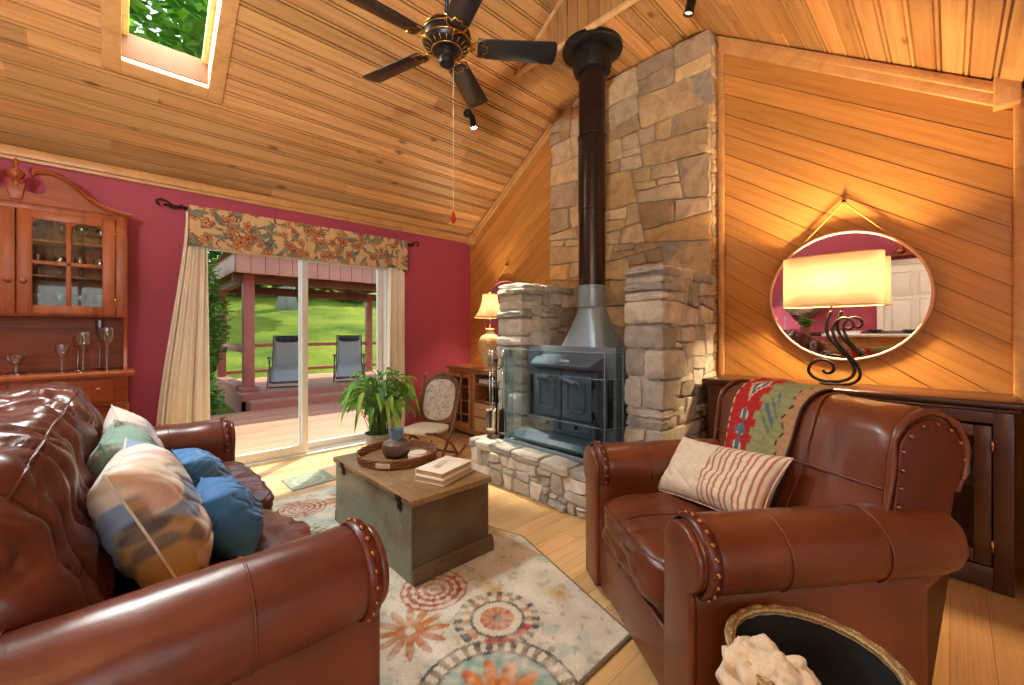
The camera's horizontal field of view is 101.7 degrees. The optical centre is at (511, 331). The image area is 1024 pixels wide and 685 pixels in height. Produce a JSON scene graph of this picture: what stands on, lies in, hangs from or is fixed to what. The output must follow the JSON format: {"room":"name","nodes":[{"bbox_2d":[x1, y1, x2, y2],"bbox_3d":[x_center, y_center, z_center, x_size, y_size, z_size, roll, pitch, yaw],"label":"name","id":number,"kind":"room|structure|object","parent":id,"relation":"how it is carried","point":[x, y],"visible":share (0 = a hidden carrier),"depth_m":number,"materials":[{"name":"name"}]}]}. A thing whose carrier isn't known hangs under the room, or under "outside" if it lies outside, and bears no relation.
{"room":"living room","nodes":[
{"label":"living room","id":0,"kind":"room"},
{"bbox_2d":[121,33,207,84],"bbox_3d":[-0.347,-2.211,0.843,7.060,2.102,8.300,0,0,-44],"label":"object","id":1,"kind":"object","parent":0,"point":[133,47],"visible":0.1,"depth_m":3.02,"materials":[{"name":"beige paint"}]},
{"bbox_2d":[0,158,470,425],"bbox_3d":[-3.050,0.020,3.682,6.860,2.780,0.140,0,0,-44],"label":"wall","id":2,"kind":"structure","parent":0,"point":[437,277],"depth_m":3.67,"materials":[{"name":"red paint"}]},
{"bbox_2d":[0,143,467,243],"bbox_3d":[-2.988,-1.292,3.602,6.640,0.095,0.059,0,0,-44],"label":"trim","id":3,"kind":"structure","parent":2,"relation":"attached to","point":[9,152],"depth_m":3.73,"materials":[{"name":"brown wood"}]},
{"bbox_2d":[156,198,418,246],"bbox_3d":[-2.111,-1.097,4.407,2.525,0.082,0.096,0,0,-44],"label":"curtain rod","id":4,"kind":"object","parent":2,"relation":"attached to","point":[181,206],"visible":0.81,"depth_m":3.59,"materials":[{"name":"metal"}]},
{"bbox_2d":[156,211,209,425],"bbox_3d":[-2.847,0.124,3.610,0.396,2.349,0.116,0,0,-44],"label":"curtain","id":5,"kind":"object","parent":4,"relation":"hanging from","point":[184,397],"visible":0.62,"depth_m":3.64,"materials":[{"name":"beige fabric"}]},
{"bbox_2d":[187,205,407,271],"bbox_3d":[-2.069,-0.910,4.355,2.087,0.360,0.210,0,0,-44],"label":"window valance","id":6,"kind":"object","parent":4,"relation":"hanging from","point":[208,227],"visible":0.97,"depth_m":4.10,"materials":[{"name":"fabric"}]},
{"bbox_2d":[386,267,404,437],"bbox_3d":[-1.389,0.124,5.003,0.254,2.349,0.111,0,0,-41],"label":"curtain","id":7,"kind":"object","parent":4,"relation":"hanging from","point":[396,277],"visible":0.59,"depth_m":5.00,"materials":[{"name":"beige fabric"}]},
{"bbox_2d":[208,247,387,466],"bbox_3d":[-2.233,0.225,4.433,1.960,2.230,0.140,0,0,-44],"label":"door","id":8,"kind":"structure","parent":2,"relation":"in","point":[304,448],"depth_m":4.44,"materials":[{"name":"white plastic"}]},
{"bbox_2d":[210,401,372,455],"bbox_3d":[-1.637,1.505,7.810,6.600,0.150,3.864,0,0,-44],"label":"floor","id":9,"kind":"structure","parent":0,"point":[269,429],"depth_m":6.38,"materials":[{"name":"beige wood"}]},
{"bbox_2d":[217,370,375,394],"bbox_3d":[-4.058,1.250,10.946,5.780,0.150,3.144,0,0,-44],"label":"floor","id":10,"kind":"structure","parent":0,"point":[322,380],"depth_m":9.52,"materials":[{"name":"brown wood"}]},
{"bbox_2d":[266,335,297,387],"bbox_3d":[-4.963,0.627,9.188,0.740,1.092,1.076,0,0,-26],"label":"lounger","id":11,"kind":"object","parent":10,"relation":"on","point":[284,369],"visible":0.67,"depth_m":9.38,"materials":[{"name":"grey fabric"}]},
{"bbox_2d":[275,336,297,341],"bbox_3d":[-5.164,0.164,9.607,0.500,0.150,0.100,0,0,-26],"label":"pillow","id":12,"kind":"object","parent":11,"relation":"on","point":[277,338],"depth_m":9.55,"materials":[{"name":"black fabric"}]},
{"bbox_2d":[208,252,375,392],"bbox_3d":[-4.160,-0.432,11.039,6.200,3.215,3.726,0,0,-44],"label":"pergola","id":13,"kind":"object","parent":10,"relation":"on","point":[241,272],"visible":0.38,"depth_m":8.86,"materials":[{"name":"paint"}]},
{"bbox_2d":[212,382,371,412],"bbox_3d":[-3.903,1.393,10.772,5.795,0.435,3.615,0,0,-44],"label":"trim","id":14,"kind":"structure","parent":10,"relation":"attached to","point":[233,399],"depth_m":8.21,"materials":[{"name":"paint"}]},
{"bbox_2d":[333,335,364,381],"bbox_3d":[-3.978,0.627,10.196,0.740,1.092,1.076,0,0,-22],"label":"lounger","id":15,"kind":"object","parent":10,"relation":"on","point":[349,362],"visible":0.97,"depth_m":10.43,"materials":[{"name":"grey fabric"}]},
{"bbox_2d":[339,335,359,340],"bbox_3d":[-4.149,0.164,10.628,0.500,0.150,0.100,0,0,-22],"label":"pillow","id":16,"kind":"object","parent":15,"relation":"on","point":[341,337],"depth_m":10.60,"materials":[{"name":"black fabric"}]},
{"bbox_2d":[247,390,366,403],"bbox_3d":[-2.798,1.370,9.681,5.700,0.150,0.474,0,0,-44],"label":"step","id":17,"kind":"structure","parent":0,"point":[280,399],"depth_m":8.12,"materials":[{"name":"brown wood"}]},
{"bbox_2d":[0,0,1023,235],"bbox_3d":[-0.351,-2.206,0.847,6.660,1.744,7.711,0,0,-44],"label":"ceiling","id":18,"kind":"structure","parent":0,"point":[298,119],"depth_m":3.38,"materials":[{"name":"brown wood"}]},
{"bbox_2d":[100,0,239,104],"bbox_3d":[-2.184,-2.286,2.692,0.680,0.969,1.228,0,0,-44],"label":"frame","id":19,"kind":"structure","parent":18,"relation":"attached to","point":[222,14],"depth_m":2.94,"materials":[{"name":"brown wood"}]},
{"bbox_2d":[346,0,556,223],"bbox_3d":[-0.430,-1.845,2.497,1.259,2.369,1.302,0,0,-44],"label":"ceiling fan","id":20,"kind":"object","parent":18,"relation":"hanging from","point":[446,37],"visible":1,"depth_m":2.52,"materials":[{"name":"black metal"}]},
{"bbox_2d":[463,109,477,129],"bbox_3d":[-0.419,-2.153,4.227,0.158,0.210,0.091,0,0,28],"label":"spotlight","id":21,"kind":"object","parent":18,"relation":"attached to","point":[467,113],"visible":1,"depth_m":4.20,"materials":[{"name":"black metal"}]},
{"bbox_2d":[514,0,562,77],"bbox_3d":[0.288,-2.781,3.830,0.020,0.561,0.770,0,0,-44],"label":"trim","id":22,"kind":"structure","parent":18,"relation":"attached to","point":[558,4],"depth_m":3.80,"materials":[{"name":"brown wood"}]},
{"bbox_2d":[515,0,639,77],"bbox_3d":[0.561,-2.527,3.558,0.040,0.035,1.540,0,0,-44],"label":"trim","id":23,"kind":"structure","parent":18,"relation":"attached to","point":[627,3],"depth_m":3.38,"materials":[{"name":"brown wood"}]},
{"bbox_2d":[683,0,695,17],"bbox_3d":[1.241,-2.314,2.898,0.096,0.230,0.091,0,0,-44],"label":"spotlight","id":24,"kind":"object","parent":18,"relation":"attached to","point":[688,12],"visible":1,"depth_m":2.87,"materials":[{"name":"black metal"}]},
{"bbox_2d":[250,429,1023,684],"bbox_3d":[-0.347,1.370,0.843,6.860,0.120,7.900,0,0,-44],"label":"floor","id":25,"kind":"structure","parent":0,"point":[981,639],"depth_m":2.03,"materials":[{"name":"brown wood"}]},
{"bbox_2d":[0,157,134,418],"bbox_3d":[-3.404,0.062,2.875,1.185,2.495,0.512,0,0,-44],"label":"china hutch","id":26,"kind":"object","parent":25,"relation":"on","point":[31,328],"visible":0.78,"depth_m":3.07,"materials":[{"name":"brown wood"}]},
{"bbox_2d":[18,369,70,372],"bbox_3d":[-3.364,0.283,3.010,0.260,0.012,0.260,0,0,-44],"label":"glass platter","id":27,"kind":"object","parent":26,"relation":"on","point":[69,369],"visible":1,"depth_m":2.98,"materials":[{"name":"clear glass"}]},
{"bbox_2d":[0,367,134,382],"bbox_3d":[-3.408,0.307,2.879,1.185,0.035,0.500,0,0,-44],"label":"countertop","id":28,"kind":"structure","parent":26,"relation":"on","point":[90,373],"depth_m":2.91,"materials":[{"name":"brown wood"}]},
{"bbox_2d":[0,382,388,684],"bbox_3d":[-1.565,0.771,1.731,1.160,1.077,2.460,0,0,-44],"label":"leather sofa","id":29,"kind":"object","parent":25,"relation":"on","point":[303,608],"visible":0.75,"depth_m":1.02,"materials":[{"name":"brown leather"}]},
{"bbox_2d":[0,382,104,464],"bbox_3d":[-2.107,0.573,1.883,0.480,0.672,0.995,0,0,-44],"label":"cushion","id":30,"kind":"object","parent":29,"relation":"on","point":[67,399],"depth_m":1.77,"materials":[{"name":"brown leather"}]},
{"bbox_2d":[0,405,114,631],"bbox_3d":[-1.444,0.579,1.178,0.468,0.691,1.006,0,0,-44],"label":"cushion","id":31,"kind":"object","parent":29,"relation":"on","point":[53,564],"depth_m":0.99,"materials":[{"name":"brown leather"}]},
{"bbox_2d":[86,419,158,479],"bbox_3d":[-1.480,0.600,1.656,0.275,0.450,0.508,0,0,-38],"label":"cushion","id":32,"kind":"object","parent":29,"relation":"on","point":[111,442],"visible":0.2,"depth_m":1.48,"materials":[{"name":"fabric"}]},
{"bbox_2d":[102,405,164,448],"bbox_3d":[-1.741,0.595,1.960,0.506,0.469,0.266,0,0,44],"label":"cushion","id":33,"kind":"object","parent":29,"relation":"on","point":[121,416],"visible":0.21,"depth_m":1.89,"materials":[{"name":"fabric"}]},
{"bbox_2d":[86,437,213,587],"bbox_3d":[-1.191,0.610,1.393,0.317,0.444,0.505,0,0,-38],"label":"cushion","id":34,"kind":"object","parent":29,"relation":"on","point":[145,510],"visible":0.88,"depth_m":1.23,"materials":[{"name":"fabric"}]},
{"bbox_2d":[171,448,231,488],"bbox_3d":[-1.499,0.701,1.997,0.325,0.265,0.254,0,0,44],"label":"bolster cushion","id":35,"kind":"object","parent":29,"relation":"on","point":[198,463],"visible":0.43,"depth_m":1.93,"materials":[{"name":"fabric"}]},
{"bbox_2d":[111,509,312,598],"bbox_3d":[-1.179,0.923,1.428,1.018,0.237,0.967,0,0,-44],"label":"seat cushion","id":36,"kind":"object","parent":29,"relation":"on","point":[278,529],"depth_m":1.70,"materials":[{"name":"brown leather"}]},
{"bbox_2d":[196,477,263,559],"bbox_3d":[-1.106,0.710,1.612,0.252,0.258,0.325,0,0,-36],"label":"bolster cushion","id":37,"kind":"object","parent":29,"relation":"on","point":[236,516],"visible":0.66,"depth_m":1.52,"materials":[{"name":"fabric"}]},
{"bbox_2d":[223,462,274,509],"bbox_3d":[-1.850,0.926,2.130,1.016,0.226,0.968,0,0,-44],"label":"seat cushion","id":38,"kind":"object","parent":29,"relation":"on","point":[253,481],"depth_m":2.33,"materials":[{"name":"brown leather"}]},
{"bbox_2d":[281,470,335,490],"bbox_3d":[-1.791,1.306,3.687,0.370,0.005,0.370,0,0,-44],"label":"door mat","id":39,"kind":"object","parent":25,"relation":"on","point":[318,477],"visible":1,"depth_m":3.66,"materials":[{"name":"beige fabric"}]},
{"bbox_2d":[335,367,419,448],"bbox_3d":[-1.401,0.841,4.367,0.833,0.938,0.852,0,0,-19],"label":"potted plant","id":40,"kind":"object","parent":25,"relation":"on","point":[378,414],"visible":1,"depth_m":4.25,"materials":[{"name":"green plant"}]},
{"bbox_2d":[403,371,465,456],"bbox_3d":[-0.819,0.861,4.269,0.484,0.890,0.633,0,0,23],"label":"folding rocker","id":41,"kind":"object","parent":25,"relation":"on","point":[440,395],"visible":0.91,"depth_m":4.33,"materials":[{"name":"brown wood"}]},
{"bbox_2d":[423,379,454,419],"bbox_3d":[-0.764,0.712,4.396,0.376,0.422,0.158,0,0,23],"label":"cushion","id":42,"kind":"object","parent":41,"relation":"on","point":[438,394],"depth_m":4.36,"materials":[{"name":"fabric"}]},
{"bbox_2d":[272,486,631,684],"bbox_3d":[-0.801,1.306,2.356,1.689,0.009,2.642,0,0,-44],"label":"area rug","id":43,"kind":"object","parent":25,"relation":"on","point":[506,615],"visible":0.27,"depth_m":1.86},
{"bbox_2d":[333,451,493,586],"bbox_3d":[-0.674,1.081,2.683,0.562,0.441,1.061,0,0,-44],"label":"wooden trunk","id":44,"kind":"object","parent":43,"relation":"on","point":[426,531],"visible":0.93,"depth_m":2.33,"materials":[{"name":"green paint"}]},
{"bbox_2d":[355,439,437,469],"bbox_3d":[-0.779,0.830,2.848,0.540,0.061,0.544,0,0,-32],"label":"wicker tray","id":45,"kind":"object","parent":44,"relation":"on","point":[374,458],"visible":0.85,"depth_m":2.78,"materials":[{"name":"brown wicker"}]},
{"bbox_2d":[381,427,410,457],"bbox_3d":[-0.793,0.757,2.863,0.200,0.185,0.200,0,0,-44],"label":"vase","id":46,"kind":"object","parent":45,"relation":"on","point":[397,446],"visible":0.99,"depth_m":2.81,"materials":[{"name":"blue ceramic"}]},
{"bbox_2d":[408,450,426,458],"bbox_3d":[-0.632,0.825,2.795,0.128,0.050,0.128,0,0,-44],"label":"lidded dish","id":47,"kind":"object","parent":45,"relation":"on","point":[414,453],"visible":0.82,"depth_m":2.76,"materials":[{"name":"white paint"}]},
{"bbox_2d":[415,466,472,486],"bbox_3d":[-0.402,0.844,2.496,0.205,0.032,0.300,0,0,27],"label":"book","id":48,"kind":"object","parent":44,"relation":"on","point":[420,478],"visible":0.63,"depth_m":2.39,"materials":[{"name":"beige paper"}]},
{"bbox_2d":[415,456,471,479],"bbox_3d":[-0.406,0.810,2.507,0.200,0.036,0.290,0,0,29],"label":"book","id":49,"kind":"object","parent":48,"relation":"on","point":[444,467],"visible":1,"depth_m":2.46,"materials":[{"name":"beige paper"}]},
{"bbox_2d":[432,460,447,466],"bbox_3d":[-0.428,0.791,2.508,0.060,0.001,0.140,0,0,29],"label":"print","id":50,"kind":"object","parent":49,"relation":"on","point":[442,462],"depth_m":2.51},
{"bbox_2d":[446,364,499,435],"bbox_3d":[-0.322,0.875,5.258,0.474,0.870,1.120,0,0,-44],"label":"media cabinet","id":51,"kind":"object","parent":25,"relation":"on","point":[471,414],"visible":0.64,"depth_m":5.17,"materials":[{"name":"brown wood"}]},
{"bbox_2d":[474,291,499,367],"bbox_3d":[-0.276,-0.043,5.220,0.402,0.965,0.402,0,0,-44],"label":"lamp","id":52,"kind":"object","parent":51,"relation":"on","point":[489,307],"visible":0.8,"depth_m":5.12,"materials":[{"name":"ceramic"}]},
{"bbox_2d":[476,396,498,405],"bbox_3d":[-0.135,0.845,5.093,0.390,0.020,0.513,0,0,-44],"label":"shelf","id":53,"kind":"object","parent":51,"relation":"attached to","point":[481,399],"depth_m":5.13,"materials":[{"name":"brown wood"}]},
{"bbox_2d":[476,383,498,387],"bbox_3d":[-0.135,0.640,5.093,0.390,0.020,0.513,0,0,-44],"label":"shelf","id":54,"kind":"object","parent":51,"relation":"attached to","point":[477,384],"depth_m":5.04,"materials":[{"name":"brown wood"}]},
{"bbox_2d":[479,378,499,385],"bbox_3d":[-0.195,0.600,5.048,0.241,0.049,0.360,0,0,-44],"label":"box","id":55,"kind":"object","parent":51,"relation":"on","point":[486,380],"visible":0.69,"depth_m":5.00,"materials":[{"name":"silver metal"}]},
{"bbox_2d":[486,395,498,402],"bbox_3d":[-0.179,0.797,5.031,0.160,0.069,0.273,0,0,-44],"label":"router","id":56,"kind":"object","parent":51,"relation":"on","point":[487,399],"visible":0.3,"depth_m":5.03,"materials":[{"name":"black plastic"}]},
{"bbox_2d":[468,30,717,518],"bbox_3d":[0.655,-0.604,3.675,1.352,3.832,1.827,0,0,-44],"label":"stone chimney","id":57,"kind":"object","parent":25,"relation":"on","point":[662,202],"visible":0.66,"depth_m":3.63,"materials":[{"name":"beige stone"}]},
{"bbox_2d":[487,358,505,438],"bbox_3d":[-0.146,0.609,3.865,0.180,0.733,0.180,0,0,-44],"label":"stand","id":58,"kind":"object","parent":57,"relation":"on","point":[496,435],"visible":0.93,"depth_m":3.86,"materials":[{"name":"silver metal"}]},
{"bbox_2d":[488,350,490,431],"bbox_3d":[-0.216,0.553,3.900,0.053,0.765,0.032,0,0,26],"label":"poker","id":59,"kind":"object","parent":58,"relation":"hanging from","point":[489,351],"visible":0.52,"depth_m":3.89,"materials":[{"name":"silver metal"}]},
{"bbox_2d":[486,351,495,430],"bbox_3d":[-0.181,0.532,3.795,0.110,0.725,0.052,0,0,26],"label":"shovel","id":60,"kind":"object","parent":58,"relation":"hanging from","point":[490,412],"visible":1,"depth_m":3.79,"materials":[{"name":"silver metal"}]},
{"bbox_2d":[498,351,506,432],"bbox_3d":[-0.085,0.545,3.835,0.080,0.750,0.078,0,0,26],"label":"brush","id":61,"kind":"object","parent":58,"relation":"hanging from","point":[501,412],"visible":0.92,"depth_m":3.82,"materials":[{"name":"silver metal"}]},
{"bbox_2d":[504,348,622,462],"bbox_3d":[0.347,0.555,3.377,0.166,0.823,1.158,0,0,-44],"label":"fire screen","id":62,"kind":"object","parent":57,"relation":"on","point":[507,438],"visible":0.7,"depth_m":3.25,"materials":[{"name":"clear glass"}]},
{"bbox_2d":[511,345,627,458],"bbox_3d":[0.636,0.547,3.682,0.900,0.855,0.945,0,0,-44],"label":"wood stove","id":63,"kind":"object","parent":57,"relation":"on","point":[570,399],"visible":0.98,"depth_m":3.36,"materials":[{"name":"metal"}]},
{"bbox_2d":[562,27,623,348],"bbox_3d":[0.713,-1.192,3.717,0.530,2.673,0.530,0,0,-44],"label":"pipe","id":64,"kind":"object","parent":63,"relation":"on","point":[591,54],"visible":0.99,"depth_m":3.61,"materials":[{"name":"metal"}]},
{"bbox_2d":[583,379,970,684],"bbox_3d":[0.965,0.780,1.793,1.067,1.060,1.131,0,0,-8],"label":"leather armchair","id":65,"kind":"object","parent":25,"relation":"on","point":[860,532],"visible":0.81,"depth_m":1.35,"materials":[{"name":"brown leather"}]},
{"bbox_2d":[602,492,713,612],"bbox_3d":[0.840,0.903,1.773,0.812,0.256,0.670,0,0,-8],"label":"seat cushion","id":66,"kind":"object","parent":65,"relation":"on","point":[634,524],"depth_m":1.72,"materials":[{"name":"red leather"}]},
{"bbox_2d":[658,437,793,510],"bbox_3d":[0.910,0.645,1.868,0.249,0.307,0.616,0,0,-21],"label":"lumbar cushion","id":67,"kind":"object","parent":65,"relation":"on","point":[718,478],"visible":0.94,"depth_m":1.75,"materials":[{"name":"fabric"}]},
{"bbox_2d":[724,377,850,507],"bbox_3d":[1.236,0.525,1.934,0.523,0.586,0.451,0,0,-8],"label":"throw","id":68,"kind":"object","parent":65,"relation":"on","point":[765,414],"visible":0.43,"depth_m":1.88,"materials":[{"name":"fabric"}]},
{"bbox_2d":[724,604,916,684],"bbox_3d":[0.752,1.055,1.040,0.396,0.510,0.396,0,0,-44],"label":"round basket","id":69,"kind":"object","parent":25,"relation":"on","point":[835,652],"visible":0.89,"depth_m":1.16,"materials":[{"name":"black painted metal"},{"name":"aged brass"}]},
{"bbox_2d":[715,633,821,684],"bbox_3d":[0.626,0.918,1.016,0.205,0.315,0.230,0,0,-40],"label":"throw","id":70,"kind":"object","parent":69,"relation":"in","point":[767,661],"visible":0.98,"depth_m":1.00,"materials":[{"name":"beige fabric"}]},
{"bbox_2d":[702,374,1023,597],"bbox_3d":[2.107,0.828,2.714,0.465,0.965,1.535,0,0,-44],"label":"sideboard","id":71,"kind":"object","parent":25,"relation":"on","point":[984,507],"visible":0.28,"depth_m":2.13,"materials":[{"name":"brown wood"}]},
{"bbox_2d":[783,249,885,385],"bbox_3d":[2.104,-0.086,2.750,0.216,0.881,0.536,0,0,-44],"label":"lamp","id":72,"kind":"object","parent":71,"relation":"on","point":[850,278],"visible":0.99,"depth_m":2.67,"materials":[{"name":"fabric"}]},
{"bbox_2d":[470,36,1023,393],"bbox_3d":[2.108,-0.890,3.181,0.120,4.600,7.900,0,0,-44],"label":"wall","id":73,"kind":"structure","parent":0,"point":[935,173],"depth_m":2.88,"materials":[{"name":"brown wood"}]},
{"bbox_2d":[483,264,517,336],"bbox_3d":[-0.081,-0.329,5.336,0.063,1.100,0.882,0,0,-44],"label":"round mirror","id":74,"kind":"object","parent":73,"relation":"attached to","point":[494,321],"visible":0.23,"depth_m":5.45,"materials":[{"name":"silver metal"}]},
{"bbox_2d":[484,282,513,336],"bbox_3d":[-0.085,-0.220,5.332,0.039,0.848,0.848,0,0,-44],"label":"mirror glass","id":75,"kind":"object","parent":74,"relation":"attached to","point":[494,321],"depth_m":5.46,"materials":[{"name":"silver glass"}]},
{"bbox_2d":[467,125,552,245],"bbox_3d":[-0.081,-1.803,5.330,0.084,1.166,1.510,0,0,-44],"label":"trim","id":76,"kind":"structure","parent":73,"relation":"attached to","point":[471,241],"depth_m":5.28,"materials":[{"name":"brown wood"}]},
{"bbox_2d":[719,52,724,374],"bbox_3d":[1.739,-0.539,3.458,0.029,3.697,0.040,0,0,-44],"label":"trim","id":77,"kind":"structure","parent":73,"relation":"attached to","point":[721,54],"depth_m":3.45,"materials":[{"name":"brown wood"}]},
{"bbox_2d":[769,200,935,360],"bbox_3d":[2.274,-0.355,2.863,0.063,1.112,0.892,0,0,-44],"label":"round mirror","id":78,"kind":"object","parent":73,"relation":"attached to","point":[910,289],"visible":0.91,"depth_m":2.77,"materials":[{"name":"silver metal"}]},
{"bbox_2d":[718,36,1021,111],"bbox_3d":[2.257,-1.858,2.874,0.084,1.192,1.590,0,0,-44],"label":"trim","id":79,"kind":"structure","parent":73,"relation":"attached to","point":[999,93],"depth_m":2.70,"materials":[{"name":"brown wood"}]},
{"bbox_2d":[1013,98,1023,568],"bbox_3d":[2.825,0.008,2.318,0.029,2.603,0.050,0,0,-44],"label":"trim","id":80,"kind":"structure","parent":73,"relation":"attached to","point":[1018,110],"depth_m":2.31,"materials":[{"name":"brown wood"}]},
{"label":"outside","id":81,"kind":"structure","parent":0,"visible":0},
{"bbox_2d":[209,283,375,414],"bbox_3d":[-13.412,-1.839,25.685,44.000,7.712,46.000,0,0,-44],"label":"lawn","id":82,"kind":"structure","parent":81,"point":[327,318],"depth_m":18.59,"materials":[{"name":"green plant"}]},
{"bbox_2d":[129,0,208,58],"bbox_3d":[-9.342,-5.008,9.103,9.189,13.250,6.513,0,0,-44],"label":"tree","id":83,"kind":"object","parent":82,"relation":"on","point":[190,16],"visible":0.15,"depth_m":9.25,"materials":[{"name":"green plant"}]},
{"bbox_2d":[210,376,226,415],"bbox_3d":[-5.414,1.217,7.253,0.795,0.886,0.969,0,0,-44],"label":"shrub","id":84,"kind":"object","parent":82,"relation":"on","point":[213,399],"visible":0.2,"depth_m":7.31,"materials":[{"name":"green plant"}]},
{"bbox_2d":[208,258,235,388],"bbox_3d":[-6.020,-0.014,7.938,1.188,3.357,1.328,0,0,-22],"label":"tree","id":85,"kind":"object","parent":82,"relation":"on","point":[214,328],"visible":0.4,"depth_m":8.01,"materials":[{"name":"green plant"}]},
{"bbox_2d":[208,250,241,296],"bbox_3d":[-16.645,-3.922,24.707,3.567,4.476,3.565,0,0,-8],"label":"shrub","id":86,"kind":"object","parent":82,"relation":"on","point":[212,254],"visible":0.06,"depth_m":23.79,"materials":[{"name":"green plant"}]},
{"bbox_2d":[275,286,297,309],"bbox_3d":[-12.365,-5.862,22.893,7.617,9.462,6.652,0,0,-44],"label":"shed","id":87,"kind":"object","parent":82,"relation":"on","point":[283,303],"visible":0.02,"depth_m":22.40,"materials":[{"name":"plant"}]},
{"bbox_2d":[329,290,364,303],"bbox_3d":[-11.482,-3.952,29.908,3.786,4.575,3.586,0,0,-44],"label":"shrub","id":88,"kind":"object","parent":82,"relation":"on","point":[356,301],"visible":0.04,"depth_m":29.32,"materials":[{"name":"green plant"}]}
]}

